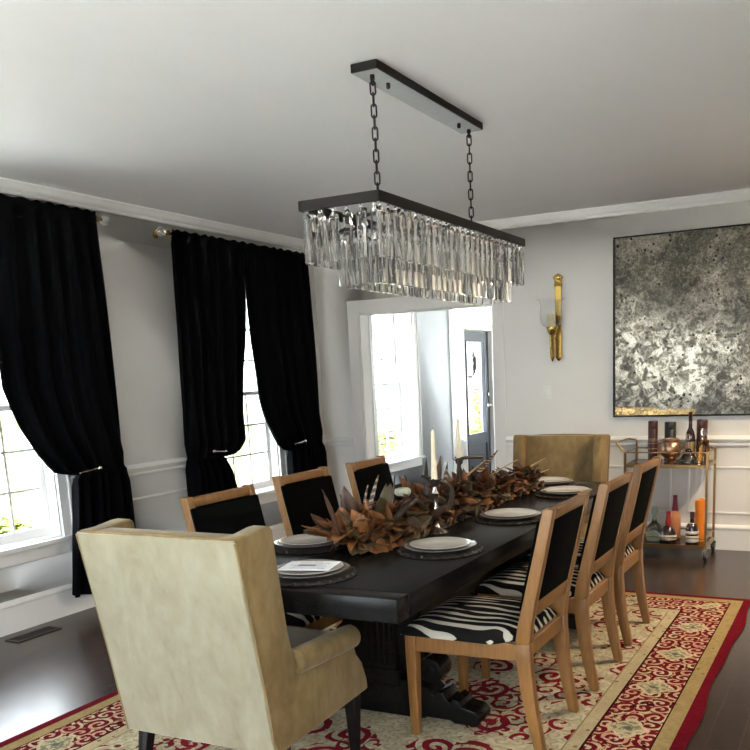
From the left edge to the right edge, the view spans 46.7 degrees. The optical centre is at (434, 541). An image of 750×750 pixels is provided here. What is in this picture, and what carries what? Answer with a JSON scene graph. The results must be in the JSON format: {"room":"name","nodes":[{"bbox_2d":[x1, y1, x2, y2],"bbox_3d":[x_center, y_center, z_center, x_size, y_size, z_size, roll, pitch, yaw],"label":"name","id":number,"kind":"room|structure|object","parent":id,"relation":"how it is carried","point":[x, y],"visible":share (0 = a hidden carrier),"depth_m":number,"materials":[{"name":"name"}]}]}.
{"room":"dining room","nodes":[
{"label":"dining room","id":0,"kind":"room"},
{"bbox_2d":[0,193,484,602],"bbox_3d":[-1.547,-1.332,7.800,0.250,2.740,14.350,3,12,26],"label":"wall","id":1,"kind":"structure","parent":0,"point":[137,268],"depth_m":6.42,"materials":[{"name":"paint"}]},
{"bbox_2d":[80,466,101,473],"bbox_3d":[-2.339,-0.481,5.710,0.243,0.044,0.182,3,12,26],"label":"tieback","id":2,"kind":"object","parent":1,"relation":"attached to","point":[98,467],"visible":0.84,"depth_m":5.70,"materials":[{"name":"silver metal"}]},
{"bbox_2d":[96,215,109,225],"bbox_3d":[-2.676,-1.967,4.948,0.158,0.068,2.022,3,12,26],"label":"curtain rod","id":3,"kind":"object","parent":1,"relation":"attached to","point":[104,220],"visible":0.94,"depth_m":5.76,"materials":[{"name":"gold metal"}]},
{"bbox_2d":[0,193,135,597],"bbox_3d":[-2.360,-0.880,5.578,0.166,2.491,0.934,3,12,26],"label":"curtain","id":4,"kind":"object","parent":3,"relation":"hanging from","point":[57,375],"visible":0.89,"depth_m":5.54,"materials":[{"name":"black fabric"}]},
{"bbox_2d":[0,523,285,636],"bbox_3d":[-2.778,0.526,5.169,0.028,0.204,7.944,3,12,26],"label":"baseboard","id":5,"kind":"structure","parent":1,"relation":"attached to","point":[32,610],"depth_m":5.63,"materials":[{"name":"white paint"}]},
{"bbox_2d":[0,177,303,249],"bbox_3d":[-2.861,-2.024,4.660,0.072,0.074,7.944,3,12,26],"label":"trim","id":6,"kind":"structure","parent":1,"relation":"attached to","point":[7,186],"depth_m":6.14,"materials":[{"name":"white paint"}]},
{"bbox_2d":[132,488,186,500],"bbox_3d":[-2.789,0.135,5.122,0.009,0.390,7.700,3,12,26],"label":"trim","id":7,"kind":"structure","parent":1,"relation":"attached to","point":[183,489],"depth_m":6.53,"materials":[{"name":"white paint"}]},
{"bbox_2d":[153,227,171,237],"bbox_3d":[-1.596,-2.424,7.110,0.158,0.068,1.982,3,12,26],"label":"curtain rod","id":8,"kind":"object","parent":1,"relation":"attached to","point":[160,231],"visible":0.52,"depth_m":6.24,"materials":[{"name":"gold metal"}]},
{"bbox_2d":[171,229,245,496],"bbox_3d":[-1.701,-1.151,6.893,0.171,2.466,0.850,3,12,27],"label":"curtain","id":9,"kind":"object","parent":8,"relation":"hanging from","point":[208,272],"visible":0.81,"depth_m":6.77,"materials":[{"name":"black fabric"}]},
{"bbox_2d":[242,241,327,474],"bbox_3d":[-1.296,-1.330,7.723,0.150,2.466,1.025,3,12,26],"label":"curtain","id":10,"kind":"object","parent":8,"relation":"hanging from","point":[277,281],"visible":0.88,"depth_m":7.65,"materials":[{"name":"black fabric"}]},
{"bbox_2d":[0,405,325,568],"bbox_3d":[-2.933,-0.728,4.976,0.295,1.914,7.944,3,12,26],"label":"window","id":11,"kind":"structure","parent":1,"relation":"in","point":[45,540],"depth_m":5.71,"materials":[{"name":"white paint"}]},
{"bbox_2d":[207,450,226,452],"bbox_3d":[-1.778,-0.721,6.833,0.243,0.044,0.182,3,12,26],"label":"tieback","id":12,"kind":"object","parent":1,"relation":"attached to","point":[212,451],"visible":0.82,"depth_m":6.74,"materials":[{"name":"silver metal"}]},
{"bbox_2d":[226,290,286,504],"bbox_3d":[-1.705,-1.259,7.433,0.295,1.914,1.024,3,12,26],"label":"window","id":13,"kind":"structure","parent":1,"relation":"in","point":[266,453],"depth_m":7.82,"materials":[{"name":"white paint"}]},
{"bbox_2d":[368,312,424,472],"bbox_3d":[-0.538,-1.765,9.781,0.306,1.914,1.164,3,12,26],"label":"window","id":14,"kind":"structure","parent":1,"relation":"in","point":[405,375],"depth_m":10.13,"materials":[{"name":"white paint"}]},
{"bbox_2d":[447,307,495,472],"bbox_3d":[0.529,-2.125,11.896,0.226,2.560,1.890,3,12,26],"label":"door","id":15,"kind":"structure","parent":1,"relation":"in","point":[482,443],"depth_m":11.74,"materials":[{"name":"grey paint"}]},
{"bbox_2d":[467,342,477,383],"bbox_3d":[0.485,-2.511,11.887,0.147,0.676,0.462,3,12,26],"label":"wreath","id":16,"kind":"object","parent":15,"relation":"hanging from","point":[470,351],"visible":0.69,"depth_m":11.94,"materials":[{"name":"white"}]},
{"bbox_2d":[0,0,749,239],"bbox_3d":[-0.384,-1.951,3.325,6.194,0.100,8.144,3,12,26],"label":"ceiling","id":17,"kind":"structure","parent":0,"point":[233,112],"depth_m":4.00,"materials":[{"name":"paint"}]},
{"bbox_2d":[298,59,524,304],"bbox_3d":[-0.031,-1.607,4.046,0.372,0.876,1.600,3,12,26],"label":"crystal chandelier","id":18,"kind":"object","parent":17,"relation":"hanging from","point":[411,258],"visible":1,"depth_m":3.68,"materials":[{"name":"clear glass"}]},
{"bbox_2d":[363,207,368,236],"bbox_3d":[-0.286,-1.301,3.556,0.036,0.135,0.035,3,12,26],"label":"crystal","id":19,"kind":"object","parent":18,"relation":"attached to","point":[364,208],"depth_m":3.54,"materials":[{"name":"white"}]},
{"bbox_2d":[303,212,523,304],"bbox_3d":[-0.020,-1.319,4.103,0.362,0.288,1.590,3,12,26],"label":"crystal pendant","id":20,"kind":"object","parent":18,"relation":"hanging from","point":[411,258],"depth_m":3.71,"materials":[{"name":"clear glass"}]},
{"bbox_2d":[0,546,749,749],"bbox_3d":[-0.207,0.797,3.943,5.744,0.060,7.944,3,12,26],"label":"floor","id":21,"kind":"structure","parent":0,"point":[43,678],"depth_m":4.72,"materials":[{"name":"brown wood"}]},
{"bbox_2d":[5,626,61,642],"bbox_3d":[-2.491,0.572,5.386,0.120,0.007,0.320,3,12,26],"label":"floor vent","id":22,"kind":"object","parent":21,"relation":"in","point":[47,629],"visible":1,"depth_m":5.38,"materials":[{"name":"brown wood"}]},
{"bbox_2d":[10,627,55,640],"bbox_3d":[-2.491,0.572,5.386,0.090,0.006,0.290,3,12,26],"label":"vent grille","id":23,"kind":"object","parent":22,"relation":"attached to","point":[44,630],"depth_m":5.38,"materials":[{"name":"black metal"}]},
{"bbox_2d":[0,590,749,749],"bbox_3d":[-0.006,0.657,4.431,2.715,0.010,3.730,3,12,26],"label":"area rug","id":24,"kind":"object","parent":21,"relation":"on","point":[655,698],"visible":0.35,"depth_m":3.94,"materials":[{"name":"carpet"}]},
{"bbox_2d":[75,518,366,749],"bbox_3d":[-0.750,0.392,3.266,0.756,1.014,0.747,3,12,26],"label":"armchair","id":25,"kind":"object","parent":24,"relation":"on","point":[200,645],"visible":1,"depth_m":2.97,"materials":[{"name":"beige fabric"}]},
{"bbox_2d":[286,626,329,648],"bbox_3d":[-0.702,0.442,3.369,0.528,0.098,0.535,3,12,26],"label":"seat cushion","id":26,"kind":"object","parent":25,"relation":"on","point":[297,636],"depth_m":3.45,"materials":[{"name":"beige fabric"}]},
{"bbox_2d":[180,484,342,629],"bbox_3d":[-0.741,0.248,4.101,0.651,0.975,0.544,3,12,26],"label":"dining chair","id":27,"kind":"object","parent":24,"relation":"on","point":[231,511],"visible":0.15,"depth_m":4.06,"materials":[{"name":"black fabric"}]},
{"bbox_2d":[272,466,342,626],"bbox_3d":[-0.457,0.097,4.814,0.651,0.975,0.544,3,12,26],"label":"dining chair","id":28,"kind":"object","parent":24,"relation":"on","point":[300,495],"visible":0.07,"depth_m":4.78,"materials":[{"name":"black fabric"}]},
{"bbox_2d":[345,455,395,504],"bbox_3d":[-0.129,-0.032,5.405,0.651,0.975,0.544,2,12,21],"label":"dining chair","id":29,"kind":"object","parent":24,"relation":"on","point":[363,473],"visible":0.12,"depth_m":5.35,"materials":[{"name":"black fabric"}]},
{"bbox_2d":[275,481,605,726],"bbox_3d":[0.103,0.246,4.527,1.010,0.748,3.050,3,12,26],"label":"dining table","id":30,"kind":"object","parent":24,"relation":"on","point":[390,590],"visible":0.51,"depth_m":3.73,"materials":[{"name":"black wood"}]},
{"bbox_2d":[274,544,346,554],"bbox_3d":[-0.560,0.013,3.868,0.371,0.016,0.371,3,12,26],"label":"charger plate","id":31,"kind":"object","parent":30,"relation":"on","point":[278,549],"visible":0.32,"depth_m":3.77,"materials":[{"name":"wicker"}]},
{"bbox_2d":[274,537,331,547],"bbox_3d":[-0.560,0.000,3.866,0.308,0.019,0.308,3,12,26],"label":"dinner plate","id":32,"kind":"object","parent":31,"relation":"on","point":[276,542],"visible":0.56,"depth_m":3.79,"materials":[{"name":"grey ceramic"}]},
{"bbox_2d":[279,534,331,545],"bbox_3d":[-0.560,-0.007,3.864,0.262,0.016,0.262,3,12,26],"label":"salad plate","id":33,"kind":"object","parent":32,"relation":"on","point":[301,539],"visible":0.77,"depth_m":3.88,"materials":[{"name":"ceramic"}]},
{"bbox_2d":[279,565,357,586],"bbox_3d":[-0.476,0.121,3.298,0.371,0.016,0.371,3,12,26],"label":"charger plate","id":34,"kind":"object","parent":30,"relation":"on","point":[350,572],"visible":0.3,"depth_m":3.20,"materials":[{"name":"wicker"}]},
{"bbox_2d":[277,560,349,578],"bbox_3d":[-0.477,0.108,3.295,0.308,0.019,0.308,3,12,26],"label":"dinner plate","id":35,"kind":"object","parent":34,"relation":"on","point":[346,566],"visible":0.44,"depth_m":3.23,"materials":[{"name":"white ceramic"}]},
{"bbox_2d":[277,559,342,574],"bbox_3d":[-0.477,0.101,3.294,0.262,0.016,0.262,3,12,26],"label":"salad plate","id":36,"kind":"object","parent":35,"relation":"on","point":[339,565],"visible":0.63,"depth_m":3.26,"materials":[{"name":"ceramic"}]},
{"bbox_2d":[278,561,340,570],"bbox_3d":[-0.475,0.090,3.290,0.200,0.003,0.150,0,11,12],"label":"menu card","id":37,"kind":"object","parent":36,"relation":"on","point":[293,565],"visible":0.98,"depth_m":3.28,"materials":[{"name":"white paper"}]},
{"bbox_2d":[301,450,548,555],"bbox_3d":[0.092,-0.325,4.605,0.567,0.337,2.611,3,12,26],"label":"leaf garland","id":38,"kind":"object","parent":30,"relation":"on","point":[407,516],"visible":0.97,"depth_m":4.03,"materials":[{"name":"plant"}]},
{"bbox_2d":[426,476,448,534],"bbox_3d":[0.005,-0.171,4.045,0.116,0.262,0.116,3,12,26],"label":"candlestick","id":39,"kind":"object","parent":30,"relation":"on","point":[434,483],"visible":0.88,"depth_m":4.03,"materials":[{"name":"silver metal"}]},
{"bbox_2d":[426,476,441,486],"bbox_3d":[0.004,-0.279,4.023,0.077,0.043,0.081,3,12,26],"label":"cup","id":40,"kind":"object","parent":39,"relation":"on","point":[433,482],"depth_m":4.01,"materials":[{"name":"metal"}]},
{"bbox_2d":[431,427,437,478],"bbox_3d":[-0.005,-0.404,4.000,0.030,0.251,0.030,3,12,26],"label":"taper candle","id":41,"kind":"object","parent":39,"relation":"on","point":[433,449],"visible":0.96,"depth_m":3.99,"materials":[{"name":"beige wax"}]},
{"bbox_2d":[397,543,483,559],"bbox_3d":[0.025,0.030,3.660,0.371,0.016,0.371,3,12,26],"label":"charger plate","id":42,"kind":"object","parent":30,"relation":"on","point":[477,548],"visible":0.54,"depth_m":3.58,"materials":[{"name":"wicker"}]},
{"bbox_2d":[404,538,476,552],"bbox_3d":[0.024,0.018,3.657,0.308,0.019,0.308,3,12,26],"label":"dinner plate","id":43,"kind":"object","parent":42,"relation":"on","point":[473,543],"visible":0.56,"depth_m":3.60,"materials":[{"name":"white ceramic"}]},
{"bbox_2d":[409,537,470,549],"bbox_3d":[0.024,0.010,3.656,0.262,0.016,0.262,3,12,26],"label":"salad plate","id":44,"kind":"object","parent":43,"relation":"on","point":[433,543],"visible":1,"depth_m":3.68,"materials":[{"name":"ceramic"}]},
{"bbox_2d":[452,457,462,491],"bbox_3d":[0.141,-0.336,4.821,0.116,0.276,0.116,3,12,26],"label":"candlestick","id":45,"kind":"object","parent":30,"relation":"on","point":[456,459],"visible":0.21,"depth_m":4.79,"materials":[{"name":"black metal"}]},
{"bbox_2d":[456,417,461,457],"bbox_3d":[0.132,-0.573,4.774,0.030,0.245,0.030,3,12,26],"label":"taper candle","id":46,"kind":"object","parent":45,"relation":"on","point":[458,440],"visible":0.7,"depth_m":4.77,"materials":[{"name":"beige wax"}]},
{"bbox_2d":[474,513,541,524],"bbox_3d":[0.383,-0.124,4.370,0.371,0.016,0.371,3,12,26],"label":"charger plate","id":47,"kind":"object","parent":30,"relation":"on","point":[478,518],"visible":0.56,"depth_m":4.28,"materials":[{"name":"wicker"}]},
{"bbox_2d":[480,510,540,519],"bbox_3d":[0.383,-0.136,4.367,0.308,0.019,0.308,3,12,26],"label":"dinner plate","id":48,"kind":"object","parent":47,"relation":"on","point":[537,513],"visible":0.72,"depth_m":4.31,"materials":[{"name":"white ceramic"}]},
{"bbox_2d":[484,508,535,517],"bbox_3d":[0.382,-0.143,4.366,0.262,0.016,0.262,3,12,26],"label":"salad plate","id":49,"kind":"object","parent":48,"relation":"on","point":[504,512],"visible":1,"depth_m":4.40,"materials":[{"name":"ceramic"}]},
{"bbox_2d":[544,480,577,487],"bbox_3d":[0.743,-0.377,5.593,0.371,0.016,0.371,3,12,26],"label":"charger plate","id":50,"kind":"object","parent":30,"relation":"on","point":[572,483],"visible":0.33,"depth_m":5.52,"materials":[{"name":"wicker"}]},
{"bbox_2d":[540,478,572,484],"bbox_3d":[0.742,-0.390,5.590,0.308,0.019,0.308,3,12,26],"label":"dinner plate","id":51,"kind":"object","parent":50,"relation":"on","point":[570,480],"visible":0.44,"depth_m":5.48,"materials":[{"name":"white ceramic"}]},
{"bbox_2d":[539,477,569,482],"bbox_3d":[0.742,-0.397,5.589,0.262,0.016,0.262,3,12,26],"label":"salad plate","id":52,"kind":"object","parent":51,"relation":"on","point":[546,479],"visible":0.66,"depth_m":5.63,"materials":[{"name":"ceramic"}]},
{"bbox_2d":[535,490,596,498],"bbox_3d":[0.780,-0.289,5.132,0.371,0.016,0.371,3,12,26],"label":"charger plate","id":53,"kind":"object","parent":30,"relation":"on","point":[592,493],"visible":0.45,"depth_m":5.05,"materials":[{"name":"wicker"}]},
{"bbox_2d":[540,487,592,494],"bbox_3d":[0.780,-0.301,5.130,0.308,0.019,0.308,3,12,26],"label":"dinner plate","id":54,"kind":"object","parent":53,"relation":"on","point":[589,489],"visible":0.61,"depth_m":5.05,"materials":[{"name":"white ceramic"}]},
{"bbox_2d":[544,486,588,492],"bbox_3d":[0.779,-0.309,5.128,0.262,0.016,0.262,3,12,26],"label":"salad plate","id":55,"kind":"object","parent":54,"relation":"on","point":[557,489],"visible":0.99,"depth_m":5.16,"materials":[{"name":"ceramic"}]},
{"bbox_2d":[401,491,589,749],"bbox_3d":[0.271,0.297,3.646,0.651,0.975,0.544,3,12,26],"label":"dining chair","id":56,"kind":"object","parent":24,"relation":"on","point":[463,626],"visible":0.99,"depth_m":3.50,"materials":[{"name":"brown wood"}]},
{"bbox_2d":[474,471,633,691],"bbox_3d":[0.601,0.161,4.271,0.651,0.975,0.544,3,12,26],"label":"dining chair","id":57,"kind":"object","parent":24,"relation":"on","point":[609,505],"visible":0.68,"depth_m":4.10,"materials":[{"name":"brown wood"}]},
{"bbox_2d":[523,456,660,645],"bbox_3d":[0.901,0.025,4.906,0.651,0.975,0.544,3,12,26],"label":"dining chair","id":58,"kind":"object","parent":24,"relation":"on","point":[645,474],"visible":0.38,"depth_m":4.70,"materials":[{"name":"brown wood"}]},
{"bbox_2d":[513,434,609,536],"bbox_3d":[0.845,-0.258,6.319,0.756,1.014,0.747,3,12,26],"label":"armchair","id":59,"kind":"object","parent":21,"relation":"on","point":[577,457],"visible":0.27,"depth_m":6.43,"materials":[{"name":"beige fabric"}]},
{"bbox_2d":[615,438,716,560],"bbox_3d":[1.835,-0.354,6.868,0.720,0.913,0.461,3,12,26],"label":"bar cart","id":60,"kind":"object","parent":21,"relation":"on","point":[708,541],"visible":0.64,"depth_m":6.74,"materials":[{"name":"gold metal"}]},
{"bbox_2d":[648,421,657,460],"bbox_3d":[1.748,-0.811,6.932,0.077,0.315,0.077,3,12,26],"label":"canister","id":61,"kind":"object","parent":60,"relation":"on","point":[652,425],"visible":0.9,"depth_m":6.90,"materials":[{"name":"brown glass"}]},
{"bbox_2d":[646,506,661,540],"bbox_3d":[1.752,-0.150,6.902,0.132,0.270,0.132,3,12,26],"label":"glass decanter","id":62,"kind":"object","parent":60,"relation":"on","point":[654,528],"visible":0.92,"depth_m":6.87,"materials":[{"name":"green"}]},
{"bbox_2d":[659,511,676,542],"bbox_3d":[1.834,-0.121,6.799,0.133,0.246,0.133,3,12,26],"label":"liquor bottle","id":63,"kind":"object","parent":60,"relation":"on","point":[667,530],"visible":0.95,"depth_m":6.77,"materials":[{"name":"clear glass"}]},
{"bbox_2d":[664,421,675,460],"bbox_3d":[1.877,-0.803,6.893,0.090,0.305,0.090,3,12,26],"label":"canister","id":64,"kind":"object","parent":60,"relation":"on","point":[670,427],"visible":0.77,"depth_m":6.84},
{"bbox_2d":[657,438,683,463],"bbox_3d":[1.831,-0.709,6.719,0.160,0.190,0.160,-6,12,-18],"label":"urn","id":65,"kind":"object","parent":60,"relation":"on","point":[668,444],"visible":0.99,"depth_m":6.66,"materials":[{"name":"brown metal"}]},
{"bbox_2d":[631,534,710,545],"bbox_3d":[1.876,-0.013,6.921,0.599,0.010,0.370,3,12,26],"label":"shelf","id":66,"kind":"object","parent":60,"relation":"attached to","point":[679,542],"depth_m":6.78,"materials":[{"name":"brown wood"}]},
{"bbox_2d":[629,459,712,464],"bbox_3d":[1.852,-0.621,6.802,0.599,0.010,0.370,3,12,26],"label":"shelf","id":67,"kind":"object","parent":60,"relation":"attached to","point":[637,461],"depth_m":6.80,"materials":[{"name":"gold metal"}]},
{"bbox_2d":[670,495,680,538],"bbox_3d":[1.925,-0.204,6.929,0.090,0.352,0.090,3,12,26],"label":"wine bottle","id":68,"kind":"object","parent":60,"relation":"on","point":[675,515],"visible":0.79,"depth_m":6.90,"materials":[{"name":"glass"}]},
{"bbox_2d":[678,434,697,464],"bbox_3d":[1.940,-0.713,6.618,0.152,0.228,0.152,3,12,26],"label":"decanter","id":69,"kind":"object","parent":60,"relation":"on","point":[685,459],"visible":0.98,"depth_m":6.59,"materials":[{"name":"clear glass"}]},
{"bbox_2d":[685,411,694,454],"bbox_3d":[2.009,-0.832,6.803,0.077,0.385,0.077,3,12,26],"label":"wine bottle","id":70,"kind":"object","parent":60,"relation":"on","point":[690,430],"visible":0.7,"depth_m":6.78,"materials":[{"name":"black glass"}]},
{"bbox_2d":[685,511,698,543],"bbox_3d":[1.999,-0.114,6.718,0.100,0.250,0.100,3,12,26],"label":"liquor bottle","id":71,"kind":"object","parent":60,"relation":"on","point":[692,530],"visible":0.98,"depth_m":6.69,"materials":[{"name":"clear glass"}]},
{"bbox_2d":[695,498,704,541],"bbox_3d":[2.077,-0.177,6.779,0.079,0.344,0.078,3,12,26],"label":"bottle","id":72,"kind":"object","parent":60,"relation":"on","point":[699,503],"visible":0.81,"depth_m":6.75,"materials":[{"name":"orange glass"}]},
{"bbox_2d":[696,419,707,457],"bbox_3d":[2.095,-0.797,6.785,0.084,0.318,0.084,3,12,26],"label":"canister","id":73,"kind":"object","parent":60,"relation":"on","point":[702,423],"visible":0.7,"depth_m":6.75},
{"bbox_2d":[697,428,709,462],"bbox_3d":[2.072,-0.745,6.660,0.092,0.265,0.074,3,12,26],"label":"decanter","id":74,"kind":"object","parent":60,"relation":"on","point":[703,446],"visible":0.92,"depth_m":6.64,"materials":[{"name":"clear glass"}]},
{"bbox_2d":[314,201,749,525],"bbox_3d":[1.514,-1.343,7.229,5.744,2.740,0.150,3,12,26],"label":"wall","id":75,"kind":"structure","parent":0,"point":[581,251],"depth_m":7.24,"materials":[{"name":"paint"}]},
{"bbox_2d":[347,296,506,474],"bbox_3d":[-0.040,-1.157,8.046,1.570,2.184,0.170,3,12,26],"label":"door frame","id":76,"kind":"structure","parent":75,"relation":"in","point":[408,304],"depth_m":8.02,"materials":[{"name":"paint"}]},
{"bbox_2d":[325,435,749,445],"bbox_3d":[1.493,-0.844,7.243,5.744,0.082,0.034,3,12,26],"label":"chair rail","id":77,"kind":"object","parent":75,"relation":"attached to","point":[734,440],"visible":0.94,"depth_m":7.13,"materials":[{"name":"white paint"}]},
{"bbox_2d":[327,188,749,249],"bbox_3d":[1.412,-2.629,6.876,5.744,0.074,0.072,3,12,26],"label":"trim","id":78,"kind":"structure","parent":75,"relation":"attached to","point":[740,195],"depth_m":6.84,"materials":[{"name":"white paint"}]},
{"bbox_2d":[543,385,550,398],"bbox_3d":[0.962,-1.285,7.422,0.072,0.116,0.019,3,12,26],"label":"light switch","id":79,"kind":"object","parent":75,"relation":"attached to","point":[546,388],"visible":1,"depth_m":7.42,"materials":[{"name":"white plastic"}]},
{"bbox_2d":[536,274,563,361],"bbox_3d":[0.964,-1.855,7.160,0.244,0.714,0.244,-2,11,-1],"label":"wall sconce","id":80,"kind":"object","parent":75,"relation":"attached to","point":[555,333],"visible":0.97,"depth_m":7.22,"materials":[{"name":"gold metal"}]},
{"bbox_2d":[547,313,554,326],"bbox_3d":[0.964,-1.839,7.163,0.062,0.112,0.062,3,12,26],"label":"pillar candle","id":81,"kind":"object","parent":80,"relation":"on","point":[551,316],"visible":1,"depth_m":7.14,"materials":[{"name":"beige wax"}]},
{"bbox_2d":[609,465,749,514],"bbox_3d":[1.973,-0.432,7.106,2.720,0.385,0.009,3,12,26],"label":"trim","id":82,"kind":"structure","parent":75,"relation":"attached to","point":[711,467],"depth_m":7.04,"materials":[{"name":"white paint"}]},
{"bbox_2d":[613,223,749,416],"bbox_3d":[2.098,-1.700,6.750,1.422,1.422,0.041,3,12,26],"label":"wall art","id":83,"kind":"object","parent":75,"relation":"attached to","point":[681,299],"visible":1,"depth_m":6.81,"materials":[{"name":"paint"}]},
{"bbox_2d":[645,522,749,550],"bbox_3d":[1.524,-0.083,7.395,5.744,0.204,0.028,3,12,26],"label":"baseboard","id":84,"kind":"structure","parent":75,"relation":"attached to","point":[727,537],"depth_m":6.97,"materials":[{"name":"white paint"}]},
{"label":"outside","id":85,"kind":"structure","parent":0,"visible":0},
{"bbox_3d":[-4.513,-0.469,13.537,100.000,0.080,100.000,3,12,26],"label":"ground","id":86,"kind":"structure","parent":85,"visible":0},
{"bbox_2d":[0,517,33,534],"bbox_3d":[-3.888,0.139,8.057,0.815,0.781,0.784,3,12,26],"label":"shrub","id":87,"kind":"object","parent":86,"relation":"on","point":[19,525],"visible":0.09,"depth_m":7.91,"materials":[{"name":"green plant"}]},
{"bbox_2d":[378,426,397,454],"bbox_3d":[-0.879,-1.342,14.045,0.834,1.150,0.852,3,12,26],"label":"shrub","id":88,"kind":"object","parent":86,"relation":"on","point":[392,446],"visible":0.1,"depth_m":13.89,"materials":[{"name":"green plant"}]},
{"bbox_2d":[468,381,481,433],"bbox_3d":[0.646,-2.394,17.487,1.560,1.772,1.543,3,12,26],"label":"shrub","id":89,"kind":"object","parent":86,"relation":"on","point":[470,391],"visible":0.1,"depth_m":17.22,"materials":[{"name":"green plant"}]},
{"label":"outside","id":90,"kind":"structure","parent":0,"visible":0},
{"bbox_2d":[0,397,481,525],"bbox_3d":[-26.735,-1.745,24.360,50.500,0.020,100.000,3,12,26],"label":"lawn","id":91,"kind":"structure","parent":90,"point":[12,434],"depth_m":22.71,"materials":[{"name":"green plant"}]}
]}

